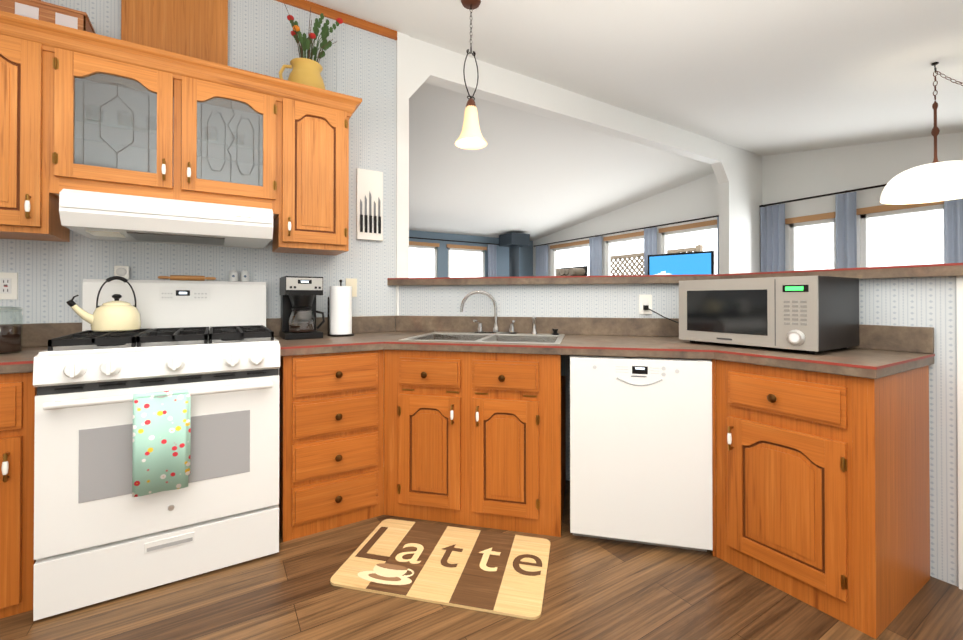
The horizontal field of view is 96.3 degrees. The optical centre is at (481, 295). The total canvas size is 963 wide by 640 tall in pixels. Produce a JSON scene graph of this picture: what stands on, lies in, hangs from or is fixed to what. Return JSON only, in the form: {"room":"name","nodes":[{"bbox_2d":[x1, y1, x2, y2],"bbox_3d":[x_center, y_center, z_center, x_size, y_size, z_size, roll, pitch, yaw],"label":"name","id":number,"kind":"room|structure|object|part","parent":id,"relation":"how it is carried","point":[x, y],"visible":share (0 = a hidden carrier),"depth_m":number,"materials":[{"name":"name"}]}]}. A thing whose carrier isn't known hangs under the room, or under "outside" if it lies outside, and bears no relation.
{"room":"kitchen","nodes":[
{"label":"kitchen","id":0,"kind":"room"},
{"bbox_2d":[0,0,395,323],"bbox_3d":[-2.369,-0.383,1.845,4.150,3.000,0.120,0,0,-32],"label":"wall","id":1,"kind":"structure","parent":0,"point":[368,67],"depth_m":2.50,"materials":[{"name":"paint"}]},
{"bbox_2d":[0,272,17,298],"bbox_3d":[-2.118,-0.043,1.920,0.072,0.120,0.010,0,0,-32],"label":"outlet","id":2,"kind":"object","parent":1,"relation":"attached to","point":[8,285],"visible":1,"depth_m":1.92,"materials":[{"name":"white plastic"}]},
{"bbox_2d":[0,11,83,241],"bbox_3d":[-2.054,-0.675,1.774,0.528,0.844,0.325,0,0,-32],"label":"upper cabinet","id":3,"kind":"object","parent":1,"relation":"attached to","point":[82,110],"depth_m":1.74,"materials":[{"name":"brown wood"}]},
{"bbox_2d":[0,0,95,33],"bbox_3d":[-1.969,-1.216,1.821,0.488,0.236,0.201,0,0,-32],"label":"basket","id":4,"kind":"object","parent":3,"relation":"on","point":[55,14],"visible":0.48,"depth_m":1.81,"materials":[{"name":"brown wood"}]},
{"bbox_3d":[-1.914,-1.052,1.841,2.714,0.094,0.362,0,0,-32],"label":"crown","id":5,"kind":"part","parent":3,"relation":"part of","materials":[{"name":"brown wood"}]},
{"bbox_2d":[41,0,48,322],"bbox_3d":[-2.017,-0.312,1.990,0.022,2.860,0.002,0,0,-32],"label":"batten","id":6,"kind":"object","parent":1,"relation":"attached to","point":[44,266],"depth_m":1.99,"materials":[{"name":"paper"}]},
{"bbox_2d":[0,316,395,345],"bbox_3d":[-1.868,0.181,2.063,3.035,0.105,0.021,0,0,-32],"label":"backsplash","id":7,"kind":"structure","parent":1,"relation":"attached to","point":[37,334],"depth_m":2.45,"materials":[{"name":"brown laminate"}]},
{"bbox_2d":[265,0,269,317],"bbox_3d":[-1.230,-0.309,2.475,0.022,2.860,0.002,0,0,-32],"label":"batten","id":8,"kind":"object","parent":1,"relation":"attached to","point":[267,1],"depth_m":2.48,"materials":[{"name":"paper"}]},
{"bbox_2d":[256,75,351,255],"bbox_3d":[-1.001,-0.671,2.422,0.431,0.844,0.325,0,0,-32],"label":"upper cabinet","id":9,"kind":"object","parent":1,"relation":"attached to","point":[302,131],"depth_m":2.28,"materials":[{"name":"brown wood"}]},
{"bbox_3d":[-1.480,-0.734,2.109,0.862,0.625,0.358,0,0,-32],"label":"glass","id":10,"kind":"part","parent":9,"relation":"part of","materials":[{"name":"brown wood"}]},
{"bbox_2d":[59,189,272,248],"bbox_3d":[-1.430,-0.341,2.053,0.743,0.152,0.505,0,0,-32],"label":"range hood","id":11,"kind":"object","parent":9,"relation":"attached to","point":[104,216],"visible":1,"depth_m":1.86,"materials":[{"name":"white metal"}]},
{"bbox_2d":[121,0,227,65],"bbox_3d":[-1.577,-1.383,2.235,0.450,0.575,0.024,0,0,-32],"label":"cover","id":12,"kind":"object","parent":9,"relation":"on","point":[197,29],"visible":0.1,"depth_m":2.23,"materials":[{"name":"orange wood"}]},
{"bbox_2d":[279,5,342,88],"bbox_3d":[-0.968,-1.359,2.444,0.336,0.532,0.210,0,0,-32],"label":"pitcher","id":13,"kind":"object","parent":9,"relation":"on","point":[307,70],"visible":0.92,"depth_m":2.40,"materials":[{"name":"yellow ceramic"}]},
{"bbox_2d":[275,0,396,39],"bbox_3d":[-2.333,-1.748,1.797,4.150,0.060,0.014,0,0,-32],"label":"crown molding","id":14,"kind":"structure","parent":1,"relation":"attached to","point":[305,5],"depth_m":2.69,"materials":[{"name":"brown wood"}]},
{"bbox_2d":[336,24,339,285],"bbox_3d":[-0.893,-0.307,2.682,0.022,2.860,0.002,0,0,-32],"label":"batten","id":15,"kind":"object","parent":1,"relation":"attached to","point":[338,27],"depth_m":2.69,"materials":[{"name":"paper"}]},
{"bbox_2d":[346,278,356,296],"bbox_3d":[-0.820,-0.049,2.716,0.070,0.116,0.014,0,0,-32],"label":"light switch","id":16,"kind":"object","parent":1,"relation":"attached to","point":[351,282],"visible":0.67,"depth_m":2.72,"materials":[{"name":"beige plastic"}]},
{"bbox_2d":[356,168,382,240],"bbox_3d":[-0.716,-0.582,2.772,0.168,0.450,0.033,0,0,-32],"label":"rack","id":17,"kind":"object","parent":1,"relation":"attached to","point":[369,204],"visible":1,"depth_m":2.76,"materials":[{"name":"white ceramic"}]},
{"bbox_2d":[396,32,408,315],"bbox_3d":[-0.566,-0.326,2.955,0.085,2.900,0.144,0,0,-32],"label":"trim","id":18,"kind":"structure","parent":1,"relation":"attached to","point":[402,155],"depth_m":2.90,"materials":[{"name":"white paint"}]},
{"bbox_2d":[409,230,532,277],"bbox_3d":[-2.681,-0.349,7.055,9.080,3.000,0.120,0,0,-32],"label":"wall","id":19,"kind":"structure","parent":0,"point":[525,261],"depth_m":8.64,"materials":[{"name":"blue paint"}]},
{"bbox_2d":[409,241,439,277],"bbox_3d":[-1.124,-0.463,7.978,0.720,1.040,0.102,0,0,-32],"label":"window","id":20,"kind":"structure","parent":19,"relation":"in","point":[422,245],"depth_m":8.05,"materials":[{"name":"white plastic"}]},
{"bbox_2d":[409,237,498,276],"bbox_3d":[-0.691,-0.247,8.151,2.420,1.611,0.095,0,0,-32],"label":"curtain","id":21,"kind":"object","parent":19,"relation":"attached to","point":[492,260],"visible":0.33,"depth_m":8.66,"materials":[{"name":"blue fabric"}]},
{"bbox_2d":[447,244,486,276],"bbox_3d":[-0.298,-0.460,8.486,0.900,1.040,0.102,0,0,-32],"label":"window","id":22,"kind":"structure","parent":19,"relation":"in","point":[453,247],"depth_m":8.50,"materials":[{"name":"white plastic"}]},
{"bbox_2d":[0,480,962,639],"bbox_3d":[-0.394,1.156,3.215,9.200,0.060,9.040,0,0,-32],"label":"floor","id":23,"kind":"structure","parent":0,"point":[600,589],"depth_m":1.53,"materials":[{"name":"wood"}]},
{"bbox_2d":[0,370,36,618],"bbox_3d":[-1.969,0.693,1.636,0.538,0.844,0.619,0,0,-32],"label":"base cabinet","id":24,"kind":"object","parent":23,"relation":"on","point":[18,393],"depth_m":1.50,"materials":[{"name":"brown wood"}]},
{"bbox_2d":[0,346,56,369],"bbox_3d":[-2.363,0.249,1.399,1.496,0.040,0.632,0,0,-32],"label":"countertop","id":25,"kind":"structure","parent":24,"relation":"on","point":[23,360],"depth_m":1.58,"materials":[{"name":"brown laminate"}]},
{"bbox_2d":[0,306,23,353],"bbox_3d":[-1.929,0.136,1.719,0.142,0.186,0.142,0,0,-32],"label":"coffee canister","id":26,"kind":"object","parent":25,"relation":"on","point":[10,338],"visible":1,"depth_m":1.72,"materials":[{"name":"clear glass"}]},
{"bbox_2d":[33,279,279,620],"bbox_3d":[-1.361,0.520,1.930,0.762,1.195,0.758,0,0,-32],"label":"stove","id":27,"kind":"object","parent":23,"relation":"on","point":[156,449],"visible":1,"depth_m":1.64,"materials":[{"name":"white metal"},{"name":"black cast iron"},{"name":"glass"}]},
{"bbox_2d":[66,276,140,331],"bbox_3d":[-1.666,0.034,1.909,0.174,0.245,0.253,0,0,38],"label":"kettle","id":28,"kind":"object","parent":27,"relation":"on","point":[116,314],"visible":1,"depth_m":1.88,"materials":[{"name":"beige metal"}]},
{"bbox_2d":[114,266,128,279],"bbox_3d":[-1.746,-0.111,2.091,0.056,0.066,0.032,0,0,-32],"label":"outlet","id":29,"kind":"object","parent":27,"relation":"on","point":[122,271],"visible":0.92,"depth_m":2.08,"materials":[{"name":"white plastic"}]},
{"bbox_2d":[132,389,190,496],"bbox_3d":[-1.191,0.543,1.610,0.173,0.368,0.035,0,0,-32],"label":"towel","id":30,"kind":"object","parent":27,"relation":"hanging from","point":[161,420],"depth_m":1.60,"materials":[{"name":"green fabric"}]},
{"bbox_2d":[158,275,215,280],"bbox_3d":[-1.523,-0.091,2.235,0.250,0.026,0.026,0,0,-32],"label":"rolling pin","id":31,"kind":"object","parent":27,"relation":"on","point":[187,277],"visible":1,"depth_m":2.23,"materials":[{"name":"brown wood"}]},
{"bbox_2d":[229,270,237,281],"bbox_3d":[-1.347,-0.108,2.340,0.042,0.063,0.042,0,0,-32],"label":"shaker","id":32,"kind":"object","parent":27,"relation":"on","point":[233,275],"visible":0.98,"depth_m":2.33,"materials":[{"name":"white ceramic"}]},
{"bbox_2d":[241,270,248,281],"bbox_3d":[-1.301,-0.108,2.369,0.042,0.063,0.042,0,0,-32],"label":"shaker","id":33,"kind":"object","parent":27,"relation":"on","point":[244,275],"visible":1,"depth_m":2.35,"materials":[{"name":"white ceramic"}]},
{"bbox_2d":[279,362,383,541],"bbox_3d":[-0.831,0.698,2.332,0.512,0.844,0.626,0,0,-32],"label":"base cabinet","id":34,"kind":"object","parent":23,"relation":"on","point":[330,478],"depth_m":2.03,"materials":[{"name":"brown wood"}]},
{"bbox_2d":[330,519,550,619],"bbox_3d":[-0.140,1.109,1.810,0.820,0.015,0.500,0,0,13],"label":"mat","id":35,"kind":"object","parent":23,"relation":"on","point":[505,574],"visible":1,"depth_m":1.75,"materials":[{"name":"brown fabric"}]},
{"bbox_2d":[358,563,413,584],"bbox_3d":[-0.374,1.105,1.713,0.230,0.008,0.120,0,0,13],"label":"print","id":36,"kind":"object","parent":35,"relation":"on","point":[368,573],"depth_m":1.71,"materials":[{"name":"beige fabric"}]},
{"bbox_2d":[380,334,571,536],"bbox_3d":[-0.054,0.675,2.114,0.663,0.888,0.641,0,0,-32],"label":"base cabinet","id":37,"kind":"object","parent":23,"relation":"on","point":[533,503],"depth_m":2.09,"materials":[{"name":"brown wood"}]},
{"bbox_2d":[499,232,529,276],"bbox_3d":[0.676,-0.023,8.485,0.640,2.367,0.540,0,0,-32],"label":"wood stove","id":38,"kind":"object","parent":23,"relation":"on","point":[513,241],"visible":0.23,"depth_m":8.44,"materials":[{"name":"grey"}]},
{"bbox_2d":[570,355,712,551],"bbox_3d":[0.760,0.700,2.182,0.594,0.838,0.598,0,0,13],"label":"dishwasher","id":39,"kind":"object","parent":23,"relation":"on","point":[641,450],"visible":1,"depth_m":1.89,"materials":[{"name":"white enameled metal"},{"name":"white plastic"},{"name":"black plastic"}]},
{"bbox_2d":[712,366,929,638],"bbox_3d":[1.371,0.694,1.777,0.596,0.844,0.546,0,0,-32],"label":"base cabinet","id":40,"kind":"object","parent":23,"relation":"on","point":[820,480],"depth_m":1.54,"materials":[{"name":"brown wood"}]},
{"bbox_2d":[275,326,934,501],"bbox_3d":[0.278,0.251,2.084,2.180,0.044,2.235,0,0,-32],"label":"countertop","id":41,"kind":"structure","parent":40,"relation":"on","point":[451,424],"depth_m":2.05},
{"bbox_2d":[279,276,324,339],"bbox_3d":[-1.002,0.066,2.420,0.213,0.335,0.250,0,0,-32],"label":"coffee maker","id":42,"kind":"object","parent":41,"relation":"on","point":[298,294],"visible":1,"depth_m":2.34,"materials":[{"name":"black plastic"}]},
{"bbox_2d":[327,280,353,336],"bbox_3d":[-0.827,0.070,2.533,0.150,0.329,0.150,0,0,-32],"label":"paper towel holder","id":43,"kind":"object","parent":41,"relation":"on","point":[340,310],"visible":1,"depth_m":2.48,"materials":[{"name":"white paper"}]},
{"bbox_2d":[400,290,564,343],"bbox_3d":[0.035,0.194,2.421,0.979,0.454,0.979,0,0,-32],"label":"sink","id":44,"kind":"object","parent":41,"relation":"in","point":[444,329],"depth_m":2.63,"materials":[{"name":"silver metal"}]},
{"bbox_2d":[679,276,858,353],"bbox_3d":[1.302,0.079,2.000,0.424,0.305,0.580,0,0,-32],"label":"microwave","id":45,"kind":"object","parent":41,"relation":"on","point":[811,314],"visible":1,"depth_m":1.81,"materials":[{"name":"silver metal"}]},
{"bbox_3d":[2.652,0.558,5.774,1.040,1.170,0.484,0,-1,43],"label":"tv stand","id":46,"kind":"object","parent":23,"relation":"on","visible":0},
{"bbox_2d":[648,251,713,274],"bbox_3d":[2.657,-0.299,5.785,0.840,0.540,0.180,0,-1,43],"label":"tv","id":47,"kind":"object","parent":46,"relation":"on","point":[693,263],"visible":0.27,"depth_m":5.74,"materials":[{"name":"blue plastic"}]},
{"bbox_2d":[399,284,715,480],"bbox_3d":[0.386,0.527,2.645,1.380,1.190,1.397,0,0,-32],"label":"wall","id":48,"kind":"structure","parent":0,"point":[548,300],"depth_m":2.64,"materials":[{"name":"paper"}]},
{"bbox_2d":[639,295,678,322],"bbox_3d":[1.039,0.084,2.459,0.256,0.180,0.073,0,0,13],"label":"outlet","id":49,"kind":"object","parent":48,"relation":"attached to","point":[645,304],"visible":0.83,"depth_m":2.51,"materials":[{"name":"white plastic"}]},
{"bbox_2d":[387,263,962,285],"bbox_3d":[0.707,-0.094,2.293,1.681,0.048,2.340,0,0,-32],"label":"half wall cap","id":50,"kind":"object","parent":48,"relation":"on","point":[933,270],"visible":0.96,"depth_m":2.43,"materials":[{"name":"laminate"}]},
{"bbox_2d":[409,83,713,240],"bbox_3d":[-1.542,-1.529,5.098,9.200,0.666,4.660,0,0,-32],"label":"ceiling","id":51,"kind":"structure","parent":0,"point":[535,176],"depth_m":5.54,"materials":[{"name":"white paint"}]},
{"bbox_2d":[409,37,728,183],"bbox_3d":[1.123,-1.599,4.003,4.050,0.540,0.120,0,0,-32],"label":"header beam","id":52,"kind":"structure","parent":0,"point":[432,64],"depth_m":3.61,"materials":[{"name":"white paint"}]},
{"bbox_2d":[307,0,962,155],"bbox_3d":[0.828,-1.504,1.249,9.200,0.765,4.380,0,0,-32],"label":"ceiling","id":53,"kind":"structure","parent":0,"point":[765,77],"depth_m":2.89,"materials":[{"name":"white paint"}]},
{"bbox_2d":[455,0,486,148],"bbox_3d":[-0.059,-1.266,2.439,0.182,0.818,0.182,0,0,-32],"label":"light","id":54,"kind":"object","parent":53,"relation":"hanging from","point":[470,137],"visible":1,"depth_m":2.42,"materials":[{"name":"white glass"}]},
{"bbox_2d":[880,62,962,203],"bbox_3d":[2.982,-1.052,2.736,0.712,0.840,0.622,0,0,-32],"label":"dining pendant light","id":55,"kind":"object","parent":53,"relation":"hanging from","point":[935,180],"visible":1,"depth_m":2.72,"materials":[{"name":"white glass"}]},
{"bbox_2d":[719,145,761,273],"bbox_3d":[3.171,-0.361,5.256,0.760,3.000,0.120,0,0,-32],"label":"wall post","id":56,"kind":"object","parent":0,"point":[740,197],"visible":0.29,"depth_m":5.14,"materials":[{"name":"white paint"}]},
{"bbox_2d":[533,132,962,275],"bbox_3d":[3.472,-0.358,5.606,0.120,3.000,9.040,0,0,-32],"label":"wall","id":57,"kind":"structure","parent":0,"point":[796,175],"depth_m":5.07,"materials":[{"name":"white paint"}]},
{"bbox_2d":[550,240,588,275],"bbox_3d":[1.747,-0.431,8.349,0.102,1.180,1.160,0,0,-32],"label":"window","id":58,"kind":"structure","parent":57,"relation":"in","point":[571,245],"depth_m":8.54,"materials":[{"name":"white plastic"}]},
{"bbox_2d":[603,231,643,275],"bbox_3d":[2.428,-0.438,7.242,0.102,1.180,0.900,0,0,-32],"label":"window","id":59,"kind":"structure","parent":57,"relation":"in","point":[609,240],"depth_m":7.43,"materials":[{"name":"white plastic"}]},
{"bbox_2d":[533,215,718,275],"bbox_3d":[2.231,-0.237,7.412,0.095,1.681,4.180,0,0,-32],"label":"curtain","id":60,"kind":"object","parent":57,"relation":"attached to","point":[595,249],"visible":0.46,"depth_m":7.60,"materials":[{"name":"blue fabric"}]},
{"bbox_2d":[659,220,716,253],"bbox_3d":[3.031,-0.444,6.263,0.102,1.180,0.970,0,0,-32],"label":"window","id":61,"kind":"structure","parent":57,"relation":"in","point":[694,227],"depth_m":6.32,"materials":[{"name":"white plastic"}]},
{"bbox_2d":[785,212,835,270],"bbox_3d":[3.828,-0.393,4.968,0.102,1.060,0.540,0,0,-32],"label":"window","id":62,"kind":"structure","parent":57,"relation":"in","point":[810,220],"depth_m":5.03,"materials":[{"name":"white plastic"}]},
{"bbox_2d":[759,184,962,271],"bbox_3d":[4.271,-0.276,4.098,0.095,1.716,2.995,0,0,-32],"label":"curtain","id":63,"kind":"object","parent":57,"relation":"attached to","point":[772,238],"visible":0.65,"depth_m":4.67,"materials":[{"name":"blue fabric"}]},
{"bbox_2d":[856,201,944,266],"bbox_3d":[4.227,-0.397,4.321,0.102,1.060,0.720,0,0,-32],"label":"window","id":64,"kind":"structure","parent":57,"relation":"in","point":[866,213],"depth_m":4.42,"materials":[{"name":"white plastic"}]},
{"bbox_2d":[859,276,958,586],"bbox_3d":[1.629,0.524,2.088,0.120,1.190,0.953,0,0,-32],"label":"wall","id":65,"kind":"structure","parent":0,"point":[922,302],"depth_m":1.70,"materials":[{"name":"paper"}]},
{"bbox_2d":[859,324,933,353],"bbox_3d":[1.563,0.181,2.057,0.020,0.105,0.841,0,0,-32],"label":"backsplash","id":66,"kind":"structure","parent":65,"relation":"attached to","point":[920,340],"depth_m":1.78,"materials":[{"name":"brown laminate"}]},
{"bbox_2d":[956,276,962,589],"bbox_3d":[1.884,0.521,1.675,0.144,1.190,0.020,0,0,-32],"label":"end cap","id":67,"kind":"object","parent":65,"relation":"attached to","point":[959,282],"visible":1,"depth_m":1.64,"materials":[{"name":"white paint"}]},
{"label":"outside","id":68,"kind":"structure","parent":0,"visible":0},
{"bbox_3d":[4.642,1.189,6.786,3.120,0.060,10.200,0,0,-32],"label":"ground","id":69,"kind":"structure","parent":68,"visible":0},
{"bbox_2d":[556,266,586,275],"bbox_3d":[1.798,0.270,9.713,0.400,1.803,1.257,0,0,-32],"label":"firewood","id":70,"kind":"object","parent":69,"relation":"on","point":[576,271],"visible":0.1,"depth_m":9.27,"materials":[{"name":"brown wood"}]},
{"bbox_2d":[611,245,702,274],"bbox_3d":[3.051,0.159,8.250,0.080,2.000,2.430,0,0,-32],"label":"lattice","id":71,"kind":"object","parent":69,"relation":"on","point":[698,248],"visible":0.1,"depth_m":8.38,"materials":[{"name":"brown wood"}]}
]}

